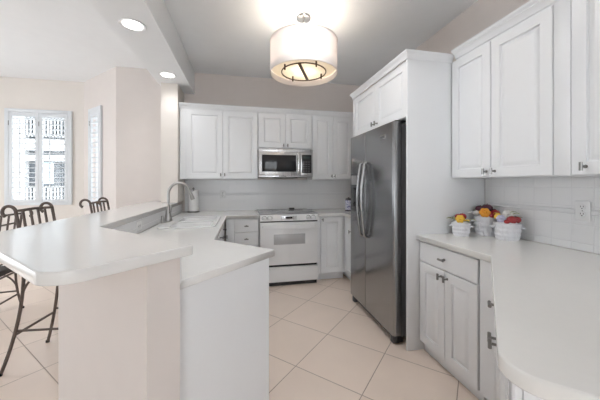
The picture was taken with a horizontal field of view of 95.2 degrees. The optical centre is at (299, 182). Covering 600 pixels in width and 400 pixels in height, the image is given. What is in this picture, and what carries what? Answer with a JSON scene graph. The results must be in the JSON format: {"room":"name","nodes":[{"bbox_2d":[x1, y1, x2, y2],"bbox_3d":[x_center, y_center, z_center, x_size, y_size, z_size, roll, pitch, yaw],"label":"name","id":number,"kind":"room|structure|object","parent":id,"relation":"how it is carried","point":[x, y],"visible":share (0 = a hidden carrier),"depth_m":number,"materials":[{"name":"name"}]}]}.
{"room":"kitchen","nodes":[
{"label":"kitchen","id":0,"kind":"room"},
{"bbox_2d":[0,77,83,263],"bbox_3d":[-4.461,-0.130,4.112,2.183,2.900,0.100,0,0,-12],"label":"wall","id":1,"kind":"structure","parent":0,"point":[18,93],"depth_m":4.19,"materials":[{"name":"beige paint"}]},
{"bbox_2d":[13,116,57,202],"bbox_3d":[-3.972,-0.388,4.245,0.825,1.405,0.035,0,0,-12],"label":"window","id":2,"kind":"structure","parent":1,"relation":"in","point":[14,120],"depth_m":4.16,"materials":[{"name":"white paint"}]},
{"bbox_2d":[4,108,72,205],"bbox_3d":[-3.952,-0.388,4.151,0.865,1.445,0.088,0,0,-12],"label":"plantation shutter","id":3,"kind":"object","parent":2,"relation":"attached to","point":[9,113],"visible":0.99,"depth_m":4.14,"materials":[{"name":"white paint"}]},
{"bbox_2d":[84,67,115,214],"bbox_3d":[-2.911,-0.130,4.043,1.061,2.900,0.100,0,0,33],"label":"wall","id":4,"kind":"structure","parent":0,"point":[99,90],"depth_m":3.88,"materials":[{"name":"beige paint"}]},
{"bbox_2d":[88,105,101,205],"bbox_3d":[-3.019,-0.388,4.033,0.420,1.445,0.088,0,0,33],"label":"plantation shutter","id":5,"kind":"object","parent":4,"relation":"attached to","point":[97,110],"visible":0.88,"depth_m":3.99,"materials":[{"name":"white paint"}]},
{"bbox_2d":[95,115,96,199],"bbox_3d":[-2.967,-0.388,4.113,0.380,1.405,0.035,0,0,33],"label":"window","id":6,"kind":"structure","parent":4,"relation":"in","point":[95,115],"depth_m":4.18,"materials":[{"name":"white paint"}]},
{"bbox_2d":[58,204,179,399],"bbox_3d":[-1.344,0.805,2.349,0.602,1.029,3.135,0,0,-23],"label":"wall","id":7,"kind":"structure","parent":0,"point":[119,333],"depth_m":1.09,"materials":[{"name":"beige paint"}]},
{"bbox_2d":[0,201,192,285],"bbox_3d":[-1.468,0.270,2.235,0.906,0.040,3.326,0,0,-25],"label":"countertop","id":8,"kind":"structure","parent":7,"relation":"on","point":[87,247],"depth_m":1.06,"materials":[{"name":"white stone"}]},
{"bbox_2d":[113,204,181,283],"bbox_3d":[-1.284,0.348,2.394,0.467,0.113,3.012,0,0,-23],"label":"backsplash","id":9,"kind":"structure","parent":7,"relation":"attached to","point":[149,221],"depth_m":2.44,"materials":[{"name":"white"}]},
{"bbox_2d":[136,220,141,230],"bbox_3d":[-1.307,0.348,2.227,0.010,0.074,0.116,0,0,-12],"label":"wall outlet","id":10,"kind":"object","parent":9,"relation":"attached to","point":[139,223],"visible":1,"depth_m":2.22,"materials":[{"name":"white plastic"}]},
{"bbox_2d":[161,83,183,202],"bbox_3d":[-1.702,-0.510,3.676,0.200,1.517,0.399,0,0,-12],"label":"wall column","id":11,"kind":"structure","parent":0,"point":[172,94],"depth_m":3.49,"materials":[{"name":"beige paint"}]},
{"bbox_2d":[0,0,477,85],"bbox_3d":[-1.410,-1.630,0.620,6.700,0.100,8.200,0,0,-12],"label":"ceiling","id":12,"kind":"structure","parent":0,"point":[62,40],"depth_m":2.90,"materials":[{"name":"white paint"}]},
{"bbox_2d":[89,0,194,93],"bbox_3d":[-0.930,-1.425,0.288,0.380,0.309,7.348,0,0,-12],"label":"ceiling beam","id":13,"kind":"structure","parent":12,"relation":"attached to","point":[160,48],"depth_m":2.48,"materials":[{"name":"white paint"}]},
{"bbox_2d":[118,18,146,31],"bbox_3d":[-1.341,-1.265,2.199,0.200,0.008,0.200,0,0,-12],"label":"recessed light","id":14,"kind":"object","parent":13,"relation":"attached to","point":[134,25],"visible":1,"depth_m":2.19,"materials":[{"name":"white paint"}]},
{"bbox_2d":[158,72,176,78],"bbox_3d":[-1.553,-1.265,3.217,0.200,0.008,0.200,0,0,-12],"label":"recessed light","id":15,"kind":"object","parent":13,"relation":"attached to","point":[169,75],"visible":1,"depth_m":3.22,"materials":[{"name":"white paint"}]},
{"bbox_2d":[270,9,337,85],"bbox_3d":[0.035,-1.294,2.553,0.630,0.569,0.630,0,0,-12],"label":"drum light","id":16,"kind":"object","parent":12,"relation":"attached to","point":[303,53],"visible":1,"depth_m":2.35,"materials":[{"name":"white fabric"}]},
{"bbox_2d":[272,60,335,79],"bbox_3d":[0.035,-1.067,2.553,0.608,0.003,0.608,0,0,-12],"label":"diffuser","id":17,"kind":"object","parent":16,"relation":"attached to","point":[294,71],"depth_m":2.59,"materials":[{"name":"white glass"}]},
{"bbox_2d":[0,272,478,399],"bbox_3d":[-1.410,1.370,0.620,6.700,0.100,8.200,0,0,-12],"label":"floor","id":18,"kind":"structure","parent":0,"point":[324,344],"depth_m":2.12,"materials":[{"name":"tile"}]},
{"bbox_2d":[0,211,32,307],"bbox_3d":[-3.029,0.797,2.571,0.587,1.050,0.578,0,0,-18],"label":"bar stool","id":19,"kind":"object","parent":18,"relation":"on","point":[4,270],"visible":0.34,"depth_m":2.77,"materials":[{"name":"metal"}]},
{"bbox_2d":[0,202,57,376],"bbox_3d":[-1.801,0.738,2.103,0.612,1.171,0.428,0,0,-6],"label":"bar stool","id":20,"kind":"object","parent":18,"relation":"on","point":[41,208],"visible":0.34,"depth_m":1.93,"materials":[{"name":"metal"}]},
{"bbox_2d":[79,197,109,212],"bbox_3d":[-1.874,0.737,2.844,0.567,1.169,0.397,0,0,-10],"label":"bar stool","id":21,"kind":"object","parent":18,"relation":"on","point":[99,202],"visible":0.2,"depth_m":2.77,"materials":[{"name":"metal"}]},
{"bbox_2d":[217,225,227,240],"bbox_3d":[-1.062,0.883,2.626,0.646,0.871,1.475,0,0,-12],"label":"base cabinet","id":22,"kind":"object","parent":18,"relation":"on","point":[221,236],"visible":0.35,"depth_m":2.96,"materials":[{"name":"white paint"}]},
{"bbox_2d":[180,258,268,399],"bbox_3d":[-0.757,0.883,1.654,0.982,0.872,0.616,0,0,34],"label":"base cabinet","id":23,"kind":"object","parent":18,"relation":"on","point":[224,318],"visible":0.38,"depth_m":1.36,"materials":[{"name":"white paint"}]},
{"bbox_2d":[138,210,274,288],"bbox_3d":[-0.852,0.426,2.553,1.031,0.040,2.929,0,0,-12],"label":"countertop","id":24,"kind":"structure","parent":23,"relation":"on","point":[211,257],"depth_m":1.65,"materials":[{"name":"white stone"}]},
{"bbox_2d":[161,182,194,222],"bbox_3d":[-1.298,0.188,2.843,0.179,0.406,0.365,0,0,37],"label":"faucet","id":25,"kind":"object","parent":24,"relation":"on","point":[168,218],"visible":1,"depth_m":2.79,"materials":[{"name":"silver metal"}]},
{"bbox_2d":[157,216,220,228],"bbox_3d":[-1.103,0.484,2.843,0.495,0.183,0.840,0,0,-12],"label":"sink","id":26,"kind":"object","parent":24,"relation":"in","point":[187,222],"visible":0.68,"depth_m":2.82,"materials":[{"name":"white ceramic"}]},
{"bbox_2d":[187,188,199,212],"bbox_3d":[-1.479,0.235,3.806,0.164,0.342,0.164,0,0,-12],"label":"paper towel holder","id":27,"kind":"object","parent":24,"relation":"on","point":[193,205],"visible":0.97,"depth_m":3.75,"materials":[{"name":"white paper"}]},
{"bbox_2d":[226,218,258,246],"bbox_3d":[-0.782,0.883,3.731,0.402,0.871,0.646,0,0,-12],"label":"base cabinet","id":28,"kind":"object","parent":18,"relation":"on","point":[239,231],"visible":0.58,"depth_m":3.46,"materials":[{"name":"white paint"}]},
{"bbox_2d":[257,208,317,285],"bbox_3d":[-0.197,0.847,3.816,0.766,0.944,0.730,0,0,-12],"label":"range","id":29,"kind":"object","parent":18,"relation":"on","point":[292,233],"visible":0.95,"depth_m":3.52,"materials":[{"name":"white metal"}]},
{"bbox_2d":[257,208,317,214],"bbox_3d":[-0.206,0.399,3.858,0.766,0.011,0.643,0,0,-12],"label":"cooktop","id":30,"kind":"object","parent":29,"relation":"in","point":[291,211],"depth_m":3.69,"materials":[{"name":"grey glass"}]},
{"bbox_2d":[317,216,344,279],"bbox_3d":[0.366,0.883,3.975,0.390,0.871,0.646,0,0,-12],"label":"base cabinet","id":31,"kind":"object","parent":18,"relation":"on","point":[331,229],"visible":0.83,"depth_m":3.70,"materials":[{"name":"white paint"}]},
{"bbox_2d":[343,217,350,279],"bbox_3d":[0.873,0.883,3.835,0.660,0.871,1.120,0,0,-12],"label":"base cabinet","id":32,"kind":"object","parent":18,"relation":"on","point":[347,273],"visible":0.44,"depth_m":3.60,"materials":[{"name":"white paint"}]},
{"bbox_2d":[309,208,350,217],"bbox_3d":[0.709,0.426,3.801,0.992,0.040,1.136,0,0,-12],"label":"countertop","id":33,"kind":"structure","parent":32,"relation":"on","point":[321,212],"depth_m":3.77,"materials":[{"name":"white stone"}]},
{"bbox_2d":[345,197,350,211],"bbox_3d":[0.698,0.304,3.931,0.104,0.203,0.104,0,0,-12],"label":"canister","id":34,"kind":"object","parent":33,"relation":"on","point":[347,200],"visible":0.8,"depth_m":3.89,"materials":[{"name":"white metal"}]},
{"bbox_2d":[351,120,405,343],"bbox_3d":[0.975,0.402,2.725,0.800,1.835,0.905,0,0,-12],"label":"refrigerator","id":35,"kind":"object","parent":18,"relation":"on","point":[378,155],"visible":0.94,"depth_m":2.40,"materials":[{"name":"grey metal"}]},
{"bbox_2d":[350,49,484,350],"bbox_3d":[1.070,0.141,2.745,0.756,2.355,1.131,0,0,-12],"label":"tall cabinet","id":36,"kind":"object","parent":18,"relation":"on","point":[418,92],"visible":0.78,"depth_m":2.20,"materials":[{"name":"white paint"}]},
{"bbox_2d":[420,241,486,399],"bbox_3d":[1.282,0.883,1.954,0.660,0.871,0.550,0,0,-12],"label":"base cabinet","id":37,"kind":"object","parent":18,"relation":"on","point":[449,279],"visible":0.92,"depth_m":1.83,"materials":[{"name":"white paint"}]},
{"bbox_2d":[480,260,493,399],"bbox_3d":[1.425,0.842,1.353,0.610,0.787,0.655,0,0,-12],"label":"base cabinet","id":38,"kind":"object","parent":18,"relation":"on","point":[486,289],"visible":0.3,"depth_m":1.57,"materials":[{"name":"white paint"}]},
{"bbox_2d":[487,300,505,399],"bbox_3d":[1.065,0.883,1.061,0.560,0.871,0.730,0,0,33],"label":"base cabinet","id":39,"kind":"object","parent":18,"relation":"on","point":[499,378],"visible":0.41,"depth_m":1.19,"materials":[{"name":"white paint"}]},
{"bbox_2d":[416,232,599,399],"bbox_3d":[1.085,0.426,1.080,1.398,0.040,2.181,0,0,-12],"label":"countertop","id":40,"kind":"structure","parent":39,"relation":"on","point":[546,298],"depth_m":0.87,"materials":[{"name":"white stone"}]},
{"bbox_2d":[448,213,474,236],"bbox_3d":[1.251,0.320,2.119,0.132,0.172,0.190,0,0,-36],"label":"ceramic pot","id":41,"kind":"object","parent":40,"relation":"on","point":[460,226],"visible":1,"depth_m":2.08,"materials":[{"name":"white ceramic"}]},
{"bbox_2d":[468,204,499,235],"bbox_3d":[1.455,0.285,2.164,0.219,0.243,0.183,0,0,30],"label":"ceramic pot","id":42,"kind":"object","parent":40,"relation":"on","point":[484,217],"visible":0.84,"depth_m":2.11,"materials":[{"name":"white ceramic"}]},
{"bbox_2d":[490,210,525,240],"bbox_3d":[1.498,0.299,1.981,0.181,0.214,0.196,0,0,-30],"label":"ceramic pot","id":43,"kind":"object","parent":40,"relation":"on","point":[507,227],"visible":1,"depth_m":1.93,"materials":[{"name":"white ceramic"}]},
{"bbox_2d":[506,378,543,399],"bbox_3d":[0.814,0.883,0.638,0.521,0.871,0.200,0,0,33],"label":"base cabinet","id":44,"kind":"object","parent":18,"relation":"on","point":[513,392],"visible":0.02,"depth_m":0.69,"materials":[{"name":"white paint"}]},
{"bbox_2d":[116,66,366,240],"bbox_3d":[-0.661,-0.130,4.153,3.767,2.900,0.100,0,0,-12],"label":"wall","id":45,"kind":"structure","parent":0,"point":[138,94],"depth_m":3.82,"materials":[{"name":"beige paint"}]},
{"bbox_2d":[179,102,257,179],"bbox_3d":[-1.107,-0.547,3.813,1.016,0.995,0.360,0,0,-12],"label":"upper cabinet","id":46,"kind":"object","parent":45,"relation":"attached to","point":[218,142],"visible":1,"depth_m":3.68,"materials":[{"name":"white paint"}]},
{"bbox_2d":[185,180,350,211],"bbox_3d":[-0.276,0.179,4.180,2.778,0.454,0.008,0,0,-12],"label":"backsplash","id":47,"kind":"structure","parent":45,"relation":"attached to","point":[319,201],"depth_m":4.13,"materials":[{"name":"white tile"}]},
{"bbox_2d":[220,190,224,197],"bbox_3d":[-1.122,0.165,3.981,0.074,0.116,0.010,0,0,-12],"label":"wall outlet","id":48,"kind":"object","parent":47,"relation":"attached to","point":[222,192],"visible":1,"depth_m":3.98,"materials":[{"name":"white plastic"}]},
{"bbox_2d":[185,192,350,195],"bbox_3d":[-0.279,0.165,4.172,2.770,0.030,0.010,0,0,-12],"label":"trim","id":49,"kind":"structure","parent":45,"relation":"attached to","point":[200,194],"depth_m":4.14,"materials":[{"name":"white tile"}]},
{"bbox_2d":[258,107,311,149],"bbox_3d":[-0.232,-0.762,3.999,0.769,0.565,0.360,0,0,-12],"label":"upper cabinet","id":50,"kind":"object","parent":45,"relation":"attached to","point":[278,128],"visible":0.99,"depth_m":3.86,"materials":[{"name":"white paint"}]},
{"bbox_2d":[258,148,312,178],"bbox_3d":[-0.225,-0.270,3.963,0.762,0.404,0.434,0,0,-12],"label":"microwave","id":51,"kind":"object","parent":50,"relation":"attached to","point":[272,163],"visible":0.99,"depth_m":3.79,"materials":[{"name":"grey metal"}]},
{"bbox_2d":[307,110,352,179],"bbox_3d":[0.630,-0.547,4.182,0.991,0.995,0.360,0,0,-12],"label":"upper cabinet","id":52,"kind":"object","parent":45,"relation":"attached to","point":[332,131],"visible":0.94,"depth_m":4.00,"materials":[{"name":"white paint"}]},
{"bbox_2d":[367,0,599,254],"bbox_3d":[1.906,-0.130,0.891,0.100,2.900,7.350,0,0,-12],"label":"wall","id":53,"kind":"structure","parent":0,"point":[482,14],"depth_m":2.46,"materials":[{"name":"beige paint"}]},
{"bbox_2d":[451,0,588,177],"bbox_3d":[1.442,-0.546,1.891,0.358,1.017,0.743,0,0,-12],"label":"upper cabinet","id":54,"kind":"object","parent":53,"relation":"attached to","point":[503,75],"visible":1,"depth_m":1.75,"materials":[{"name":"white paint"}]},
{"bbox_2d":[485,176,599,253],"bbox_3d":[1.732,0.178,1.452,0.008,0.453,1.720,0,0,-12],"label":"backsplash","id":55,"kind":"structure","parent":53,"relation":"attached to","point":[553,228],"depth_m":1.79,"materials":[{"name":"white tile"}]},
{"bbox_2d":[575,201,590,220],"bbox_3d":[1.677,0.165,1.626,0.010,0.116,0.074,0,0,-12],"label":"wall outlet","id":56,"kind":"object","parent":55,"relation":"attached to","point":[582,208],"visible":1,"depth_m":1.62,"materials":[{"name":"white plastic"}]},
{"bbox_2d":[579,204,585,209],"bbox_3d":[1.677,0.144,1.626,0.010,0.034,0.034,0,0,-12],"label":"socket","id":57,"kind":"object","parent":56,"relation":"attached to","point":[581,206],"depth_m":1.62,"materials":[{"name":"white plastic"}]},
{"bbox_2d":[485,202,599,215],"bbox_3d":[1.725,0.172,1.449,0.010,0.031,1.718,0,0,-12],"label":"trim","id":58,"kind":"structure","parent":53,"relation":"attached to","point":[529,207],"depth_m":1.86,"materials":[{"name":"white tile"}]},
{"bbox_2d":[553,0,599,175],"bbox_3d":[1.594,-0.546,1.175,0.358,1.017,0.721,0,0,-12],"label":"upper cabinet","id":59,"kind":"object","parent":53,"relation":"attached to","point":[576,22],"visible":1,"depth_m":1.39,"materials":[{"name":"white paint"}]},
{"label":"outside","id":60,"kind":"structure","parent":0,"visible":0},
{"bbox_3d":[-16.437,5.370,19.611,36.000,0.100,34.800,0,0,-12],"label":"ground","id":61,"kind":"structure","parent":60,"visible":0},
{"bbox_2d":[16,116,63,199],"bbox_3d":[-16.899,-1.680,18.900,16.000,14.000,8.000,0,0,-12],"label":"apartment building","id":62,"kind":"structure","parent":61,"relation":"on","point":[25,161],"depth_m":15.43,"materials":[{"name":"paint"}]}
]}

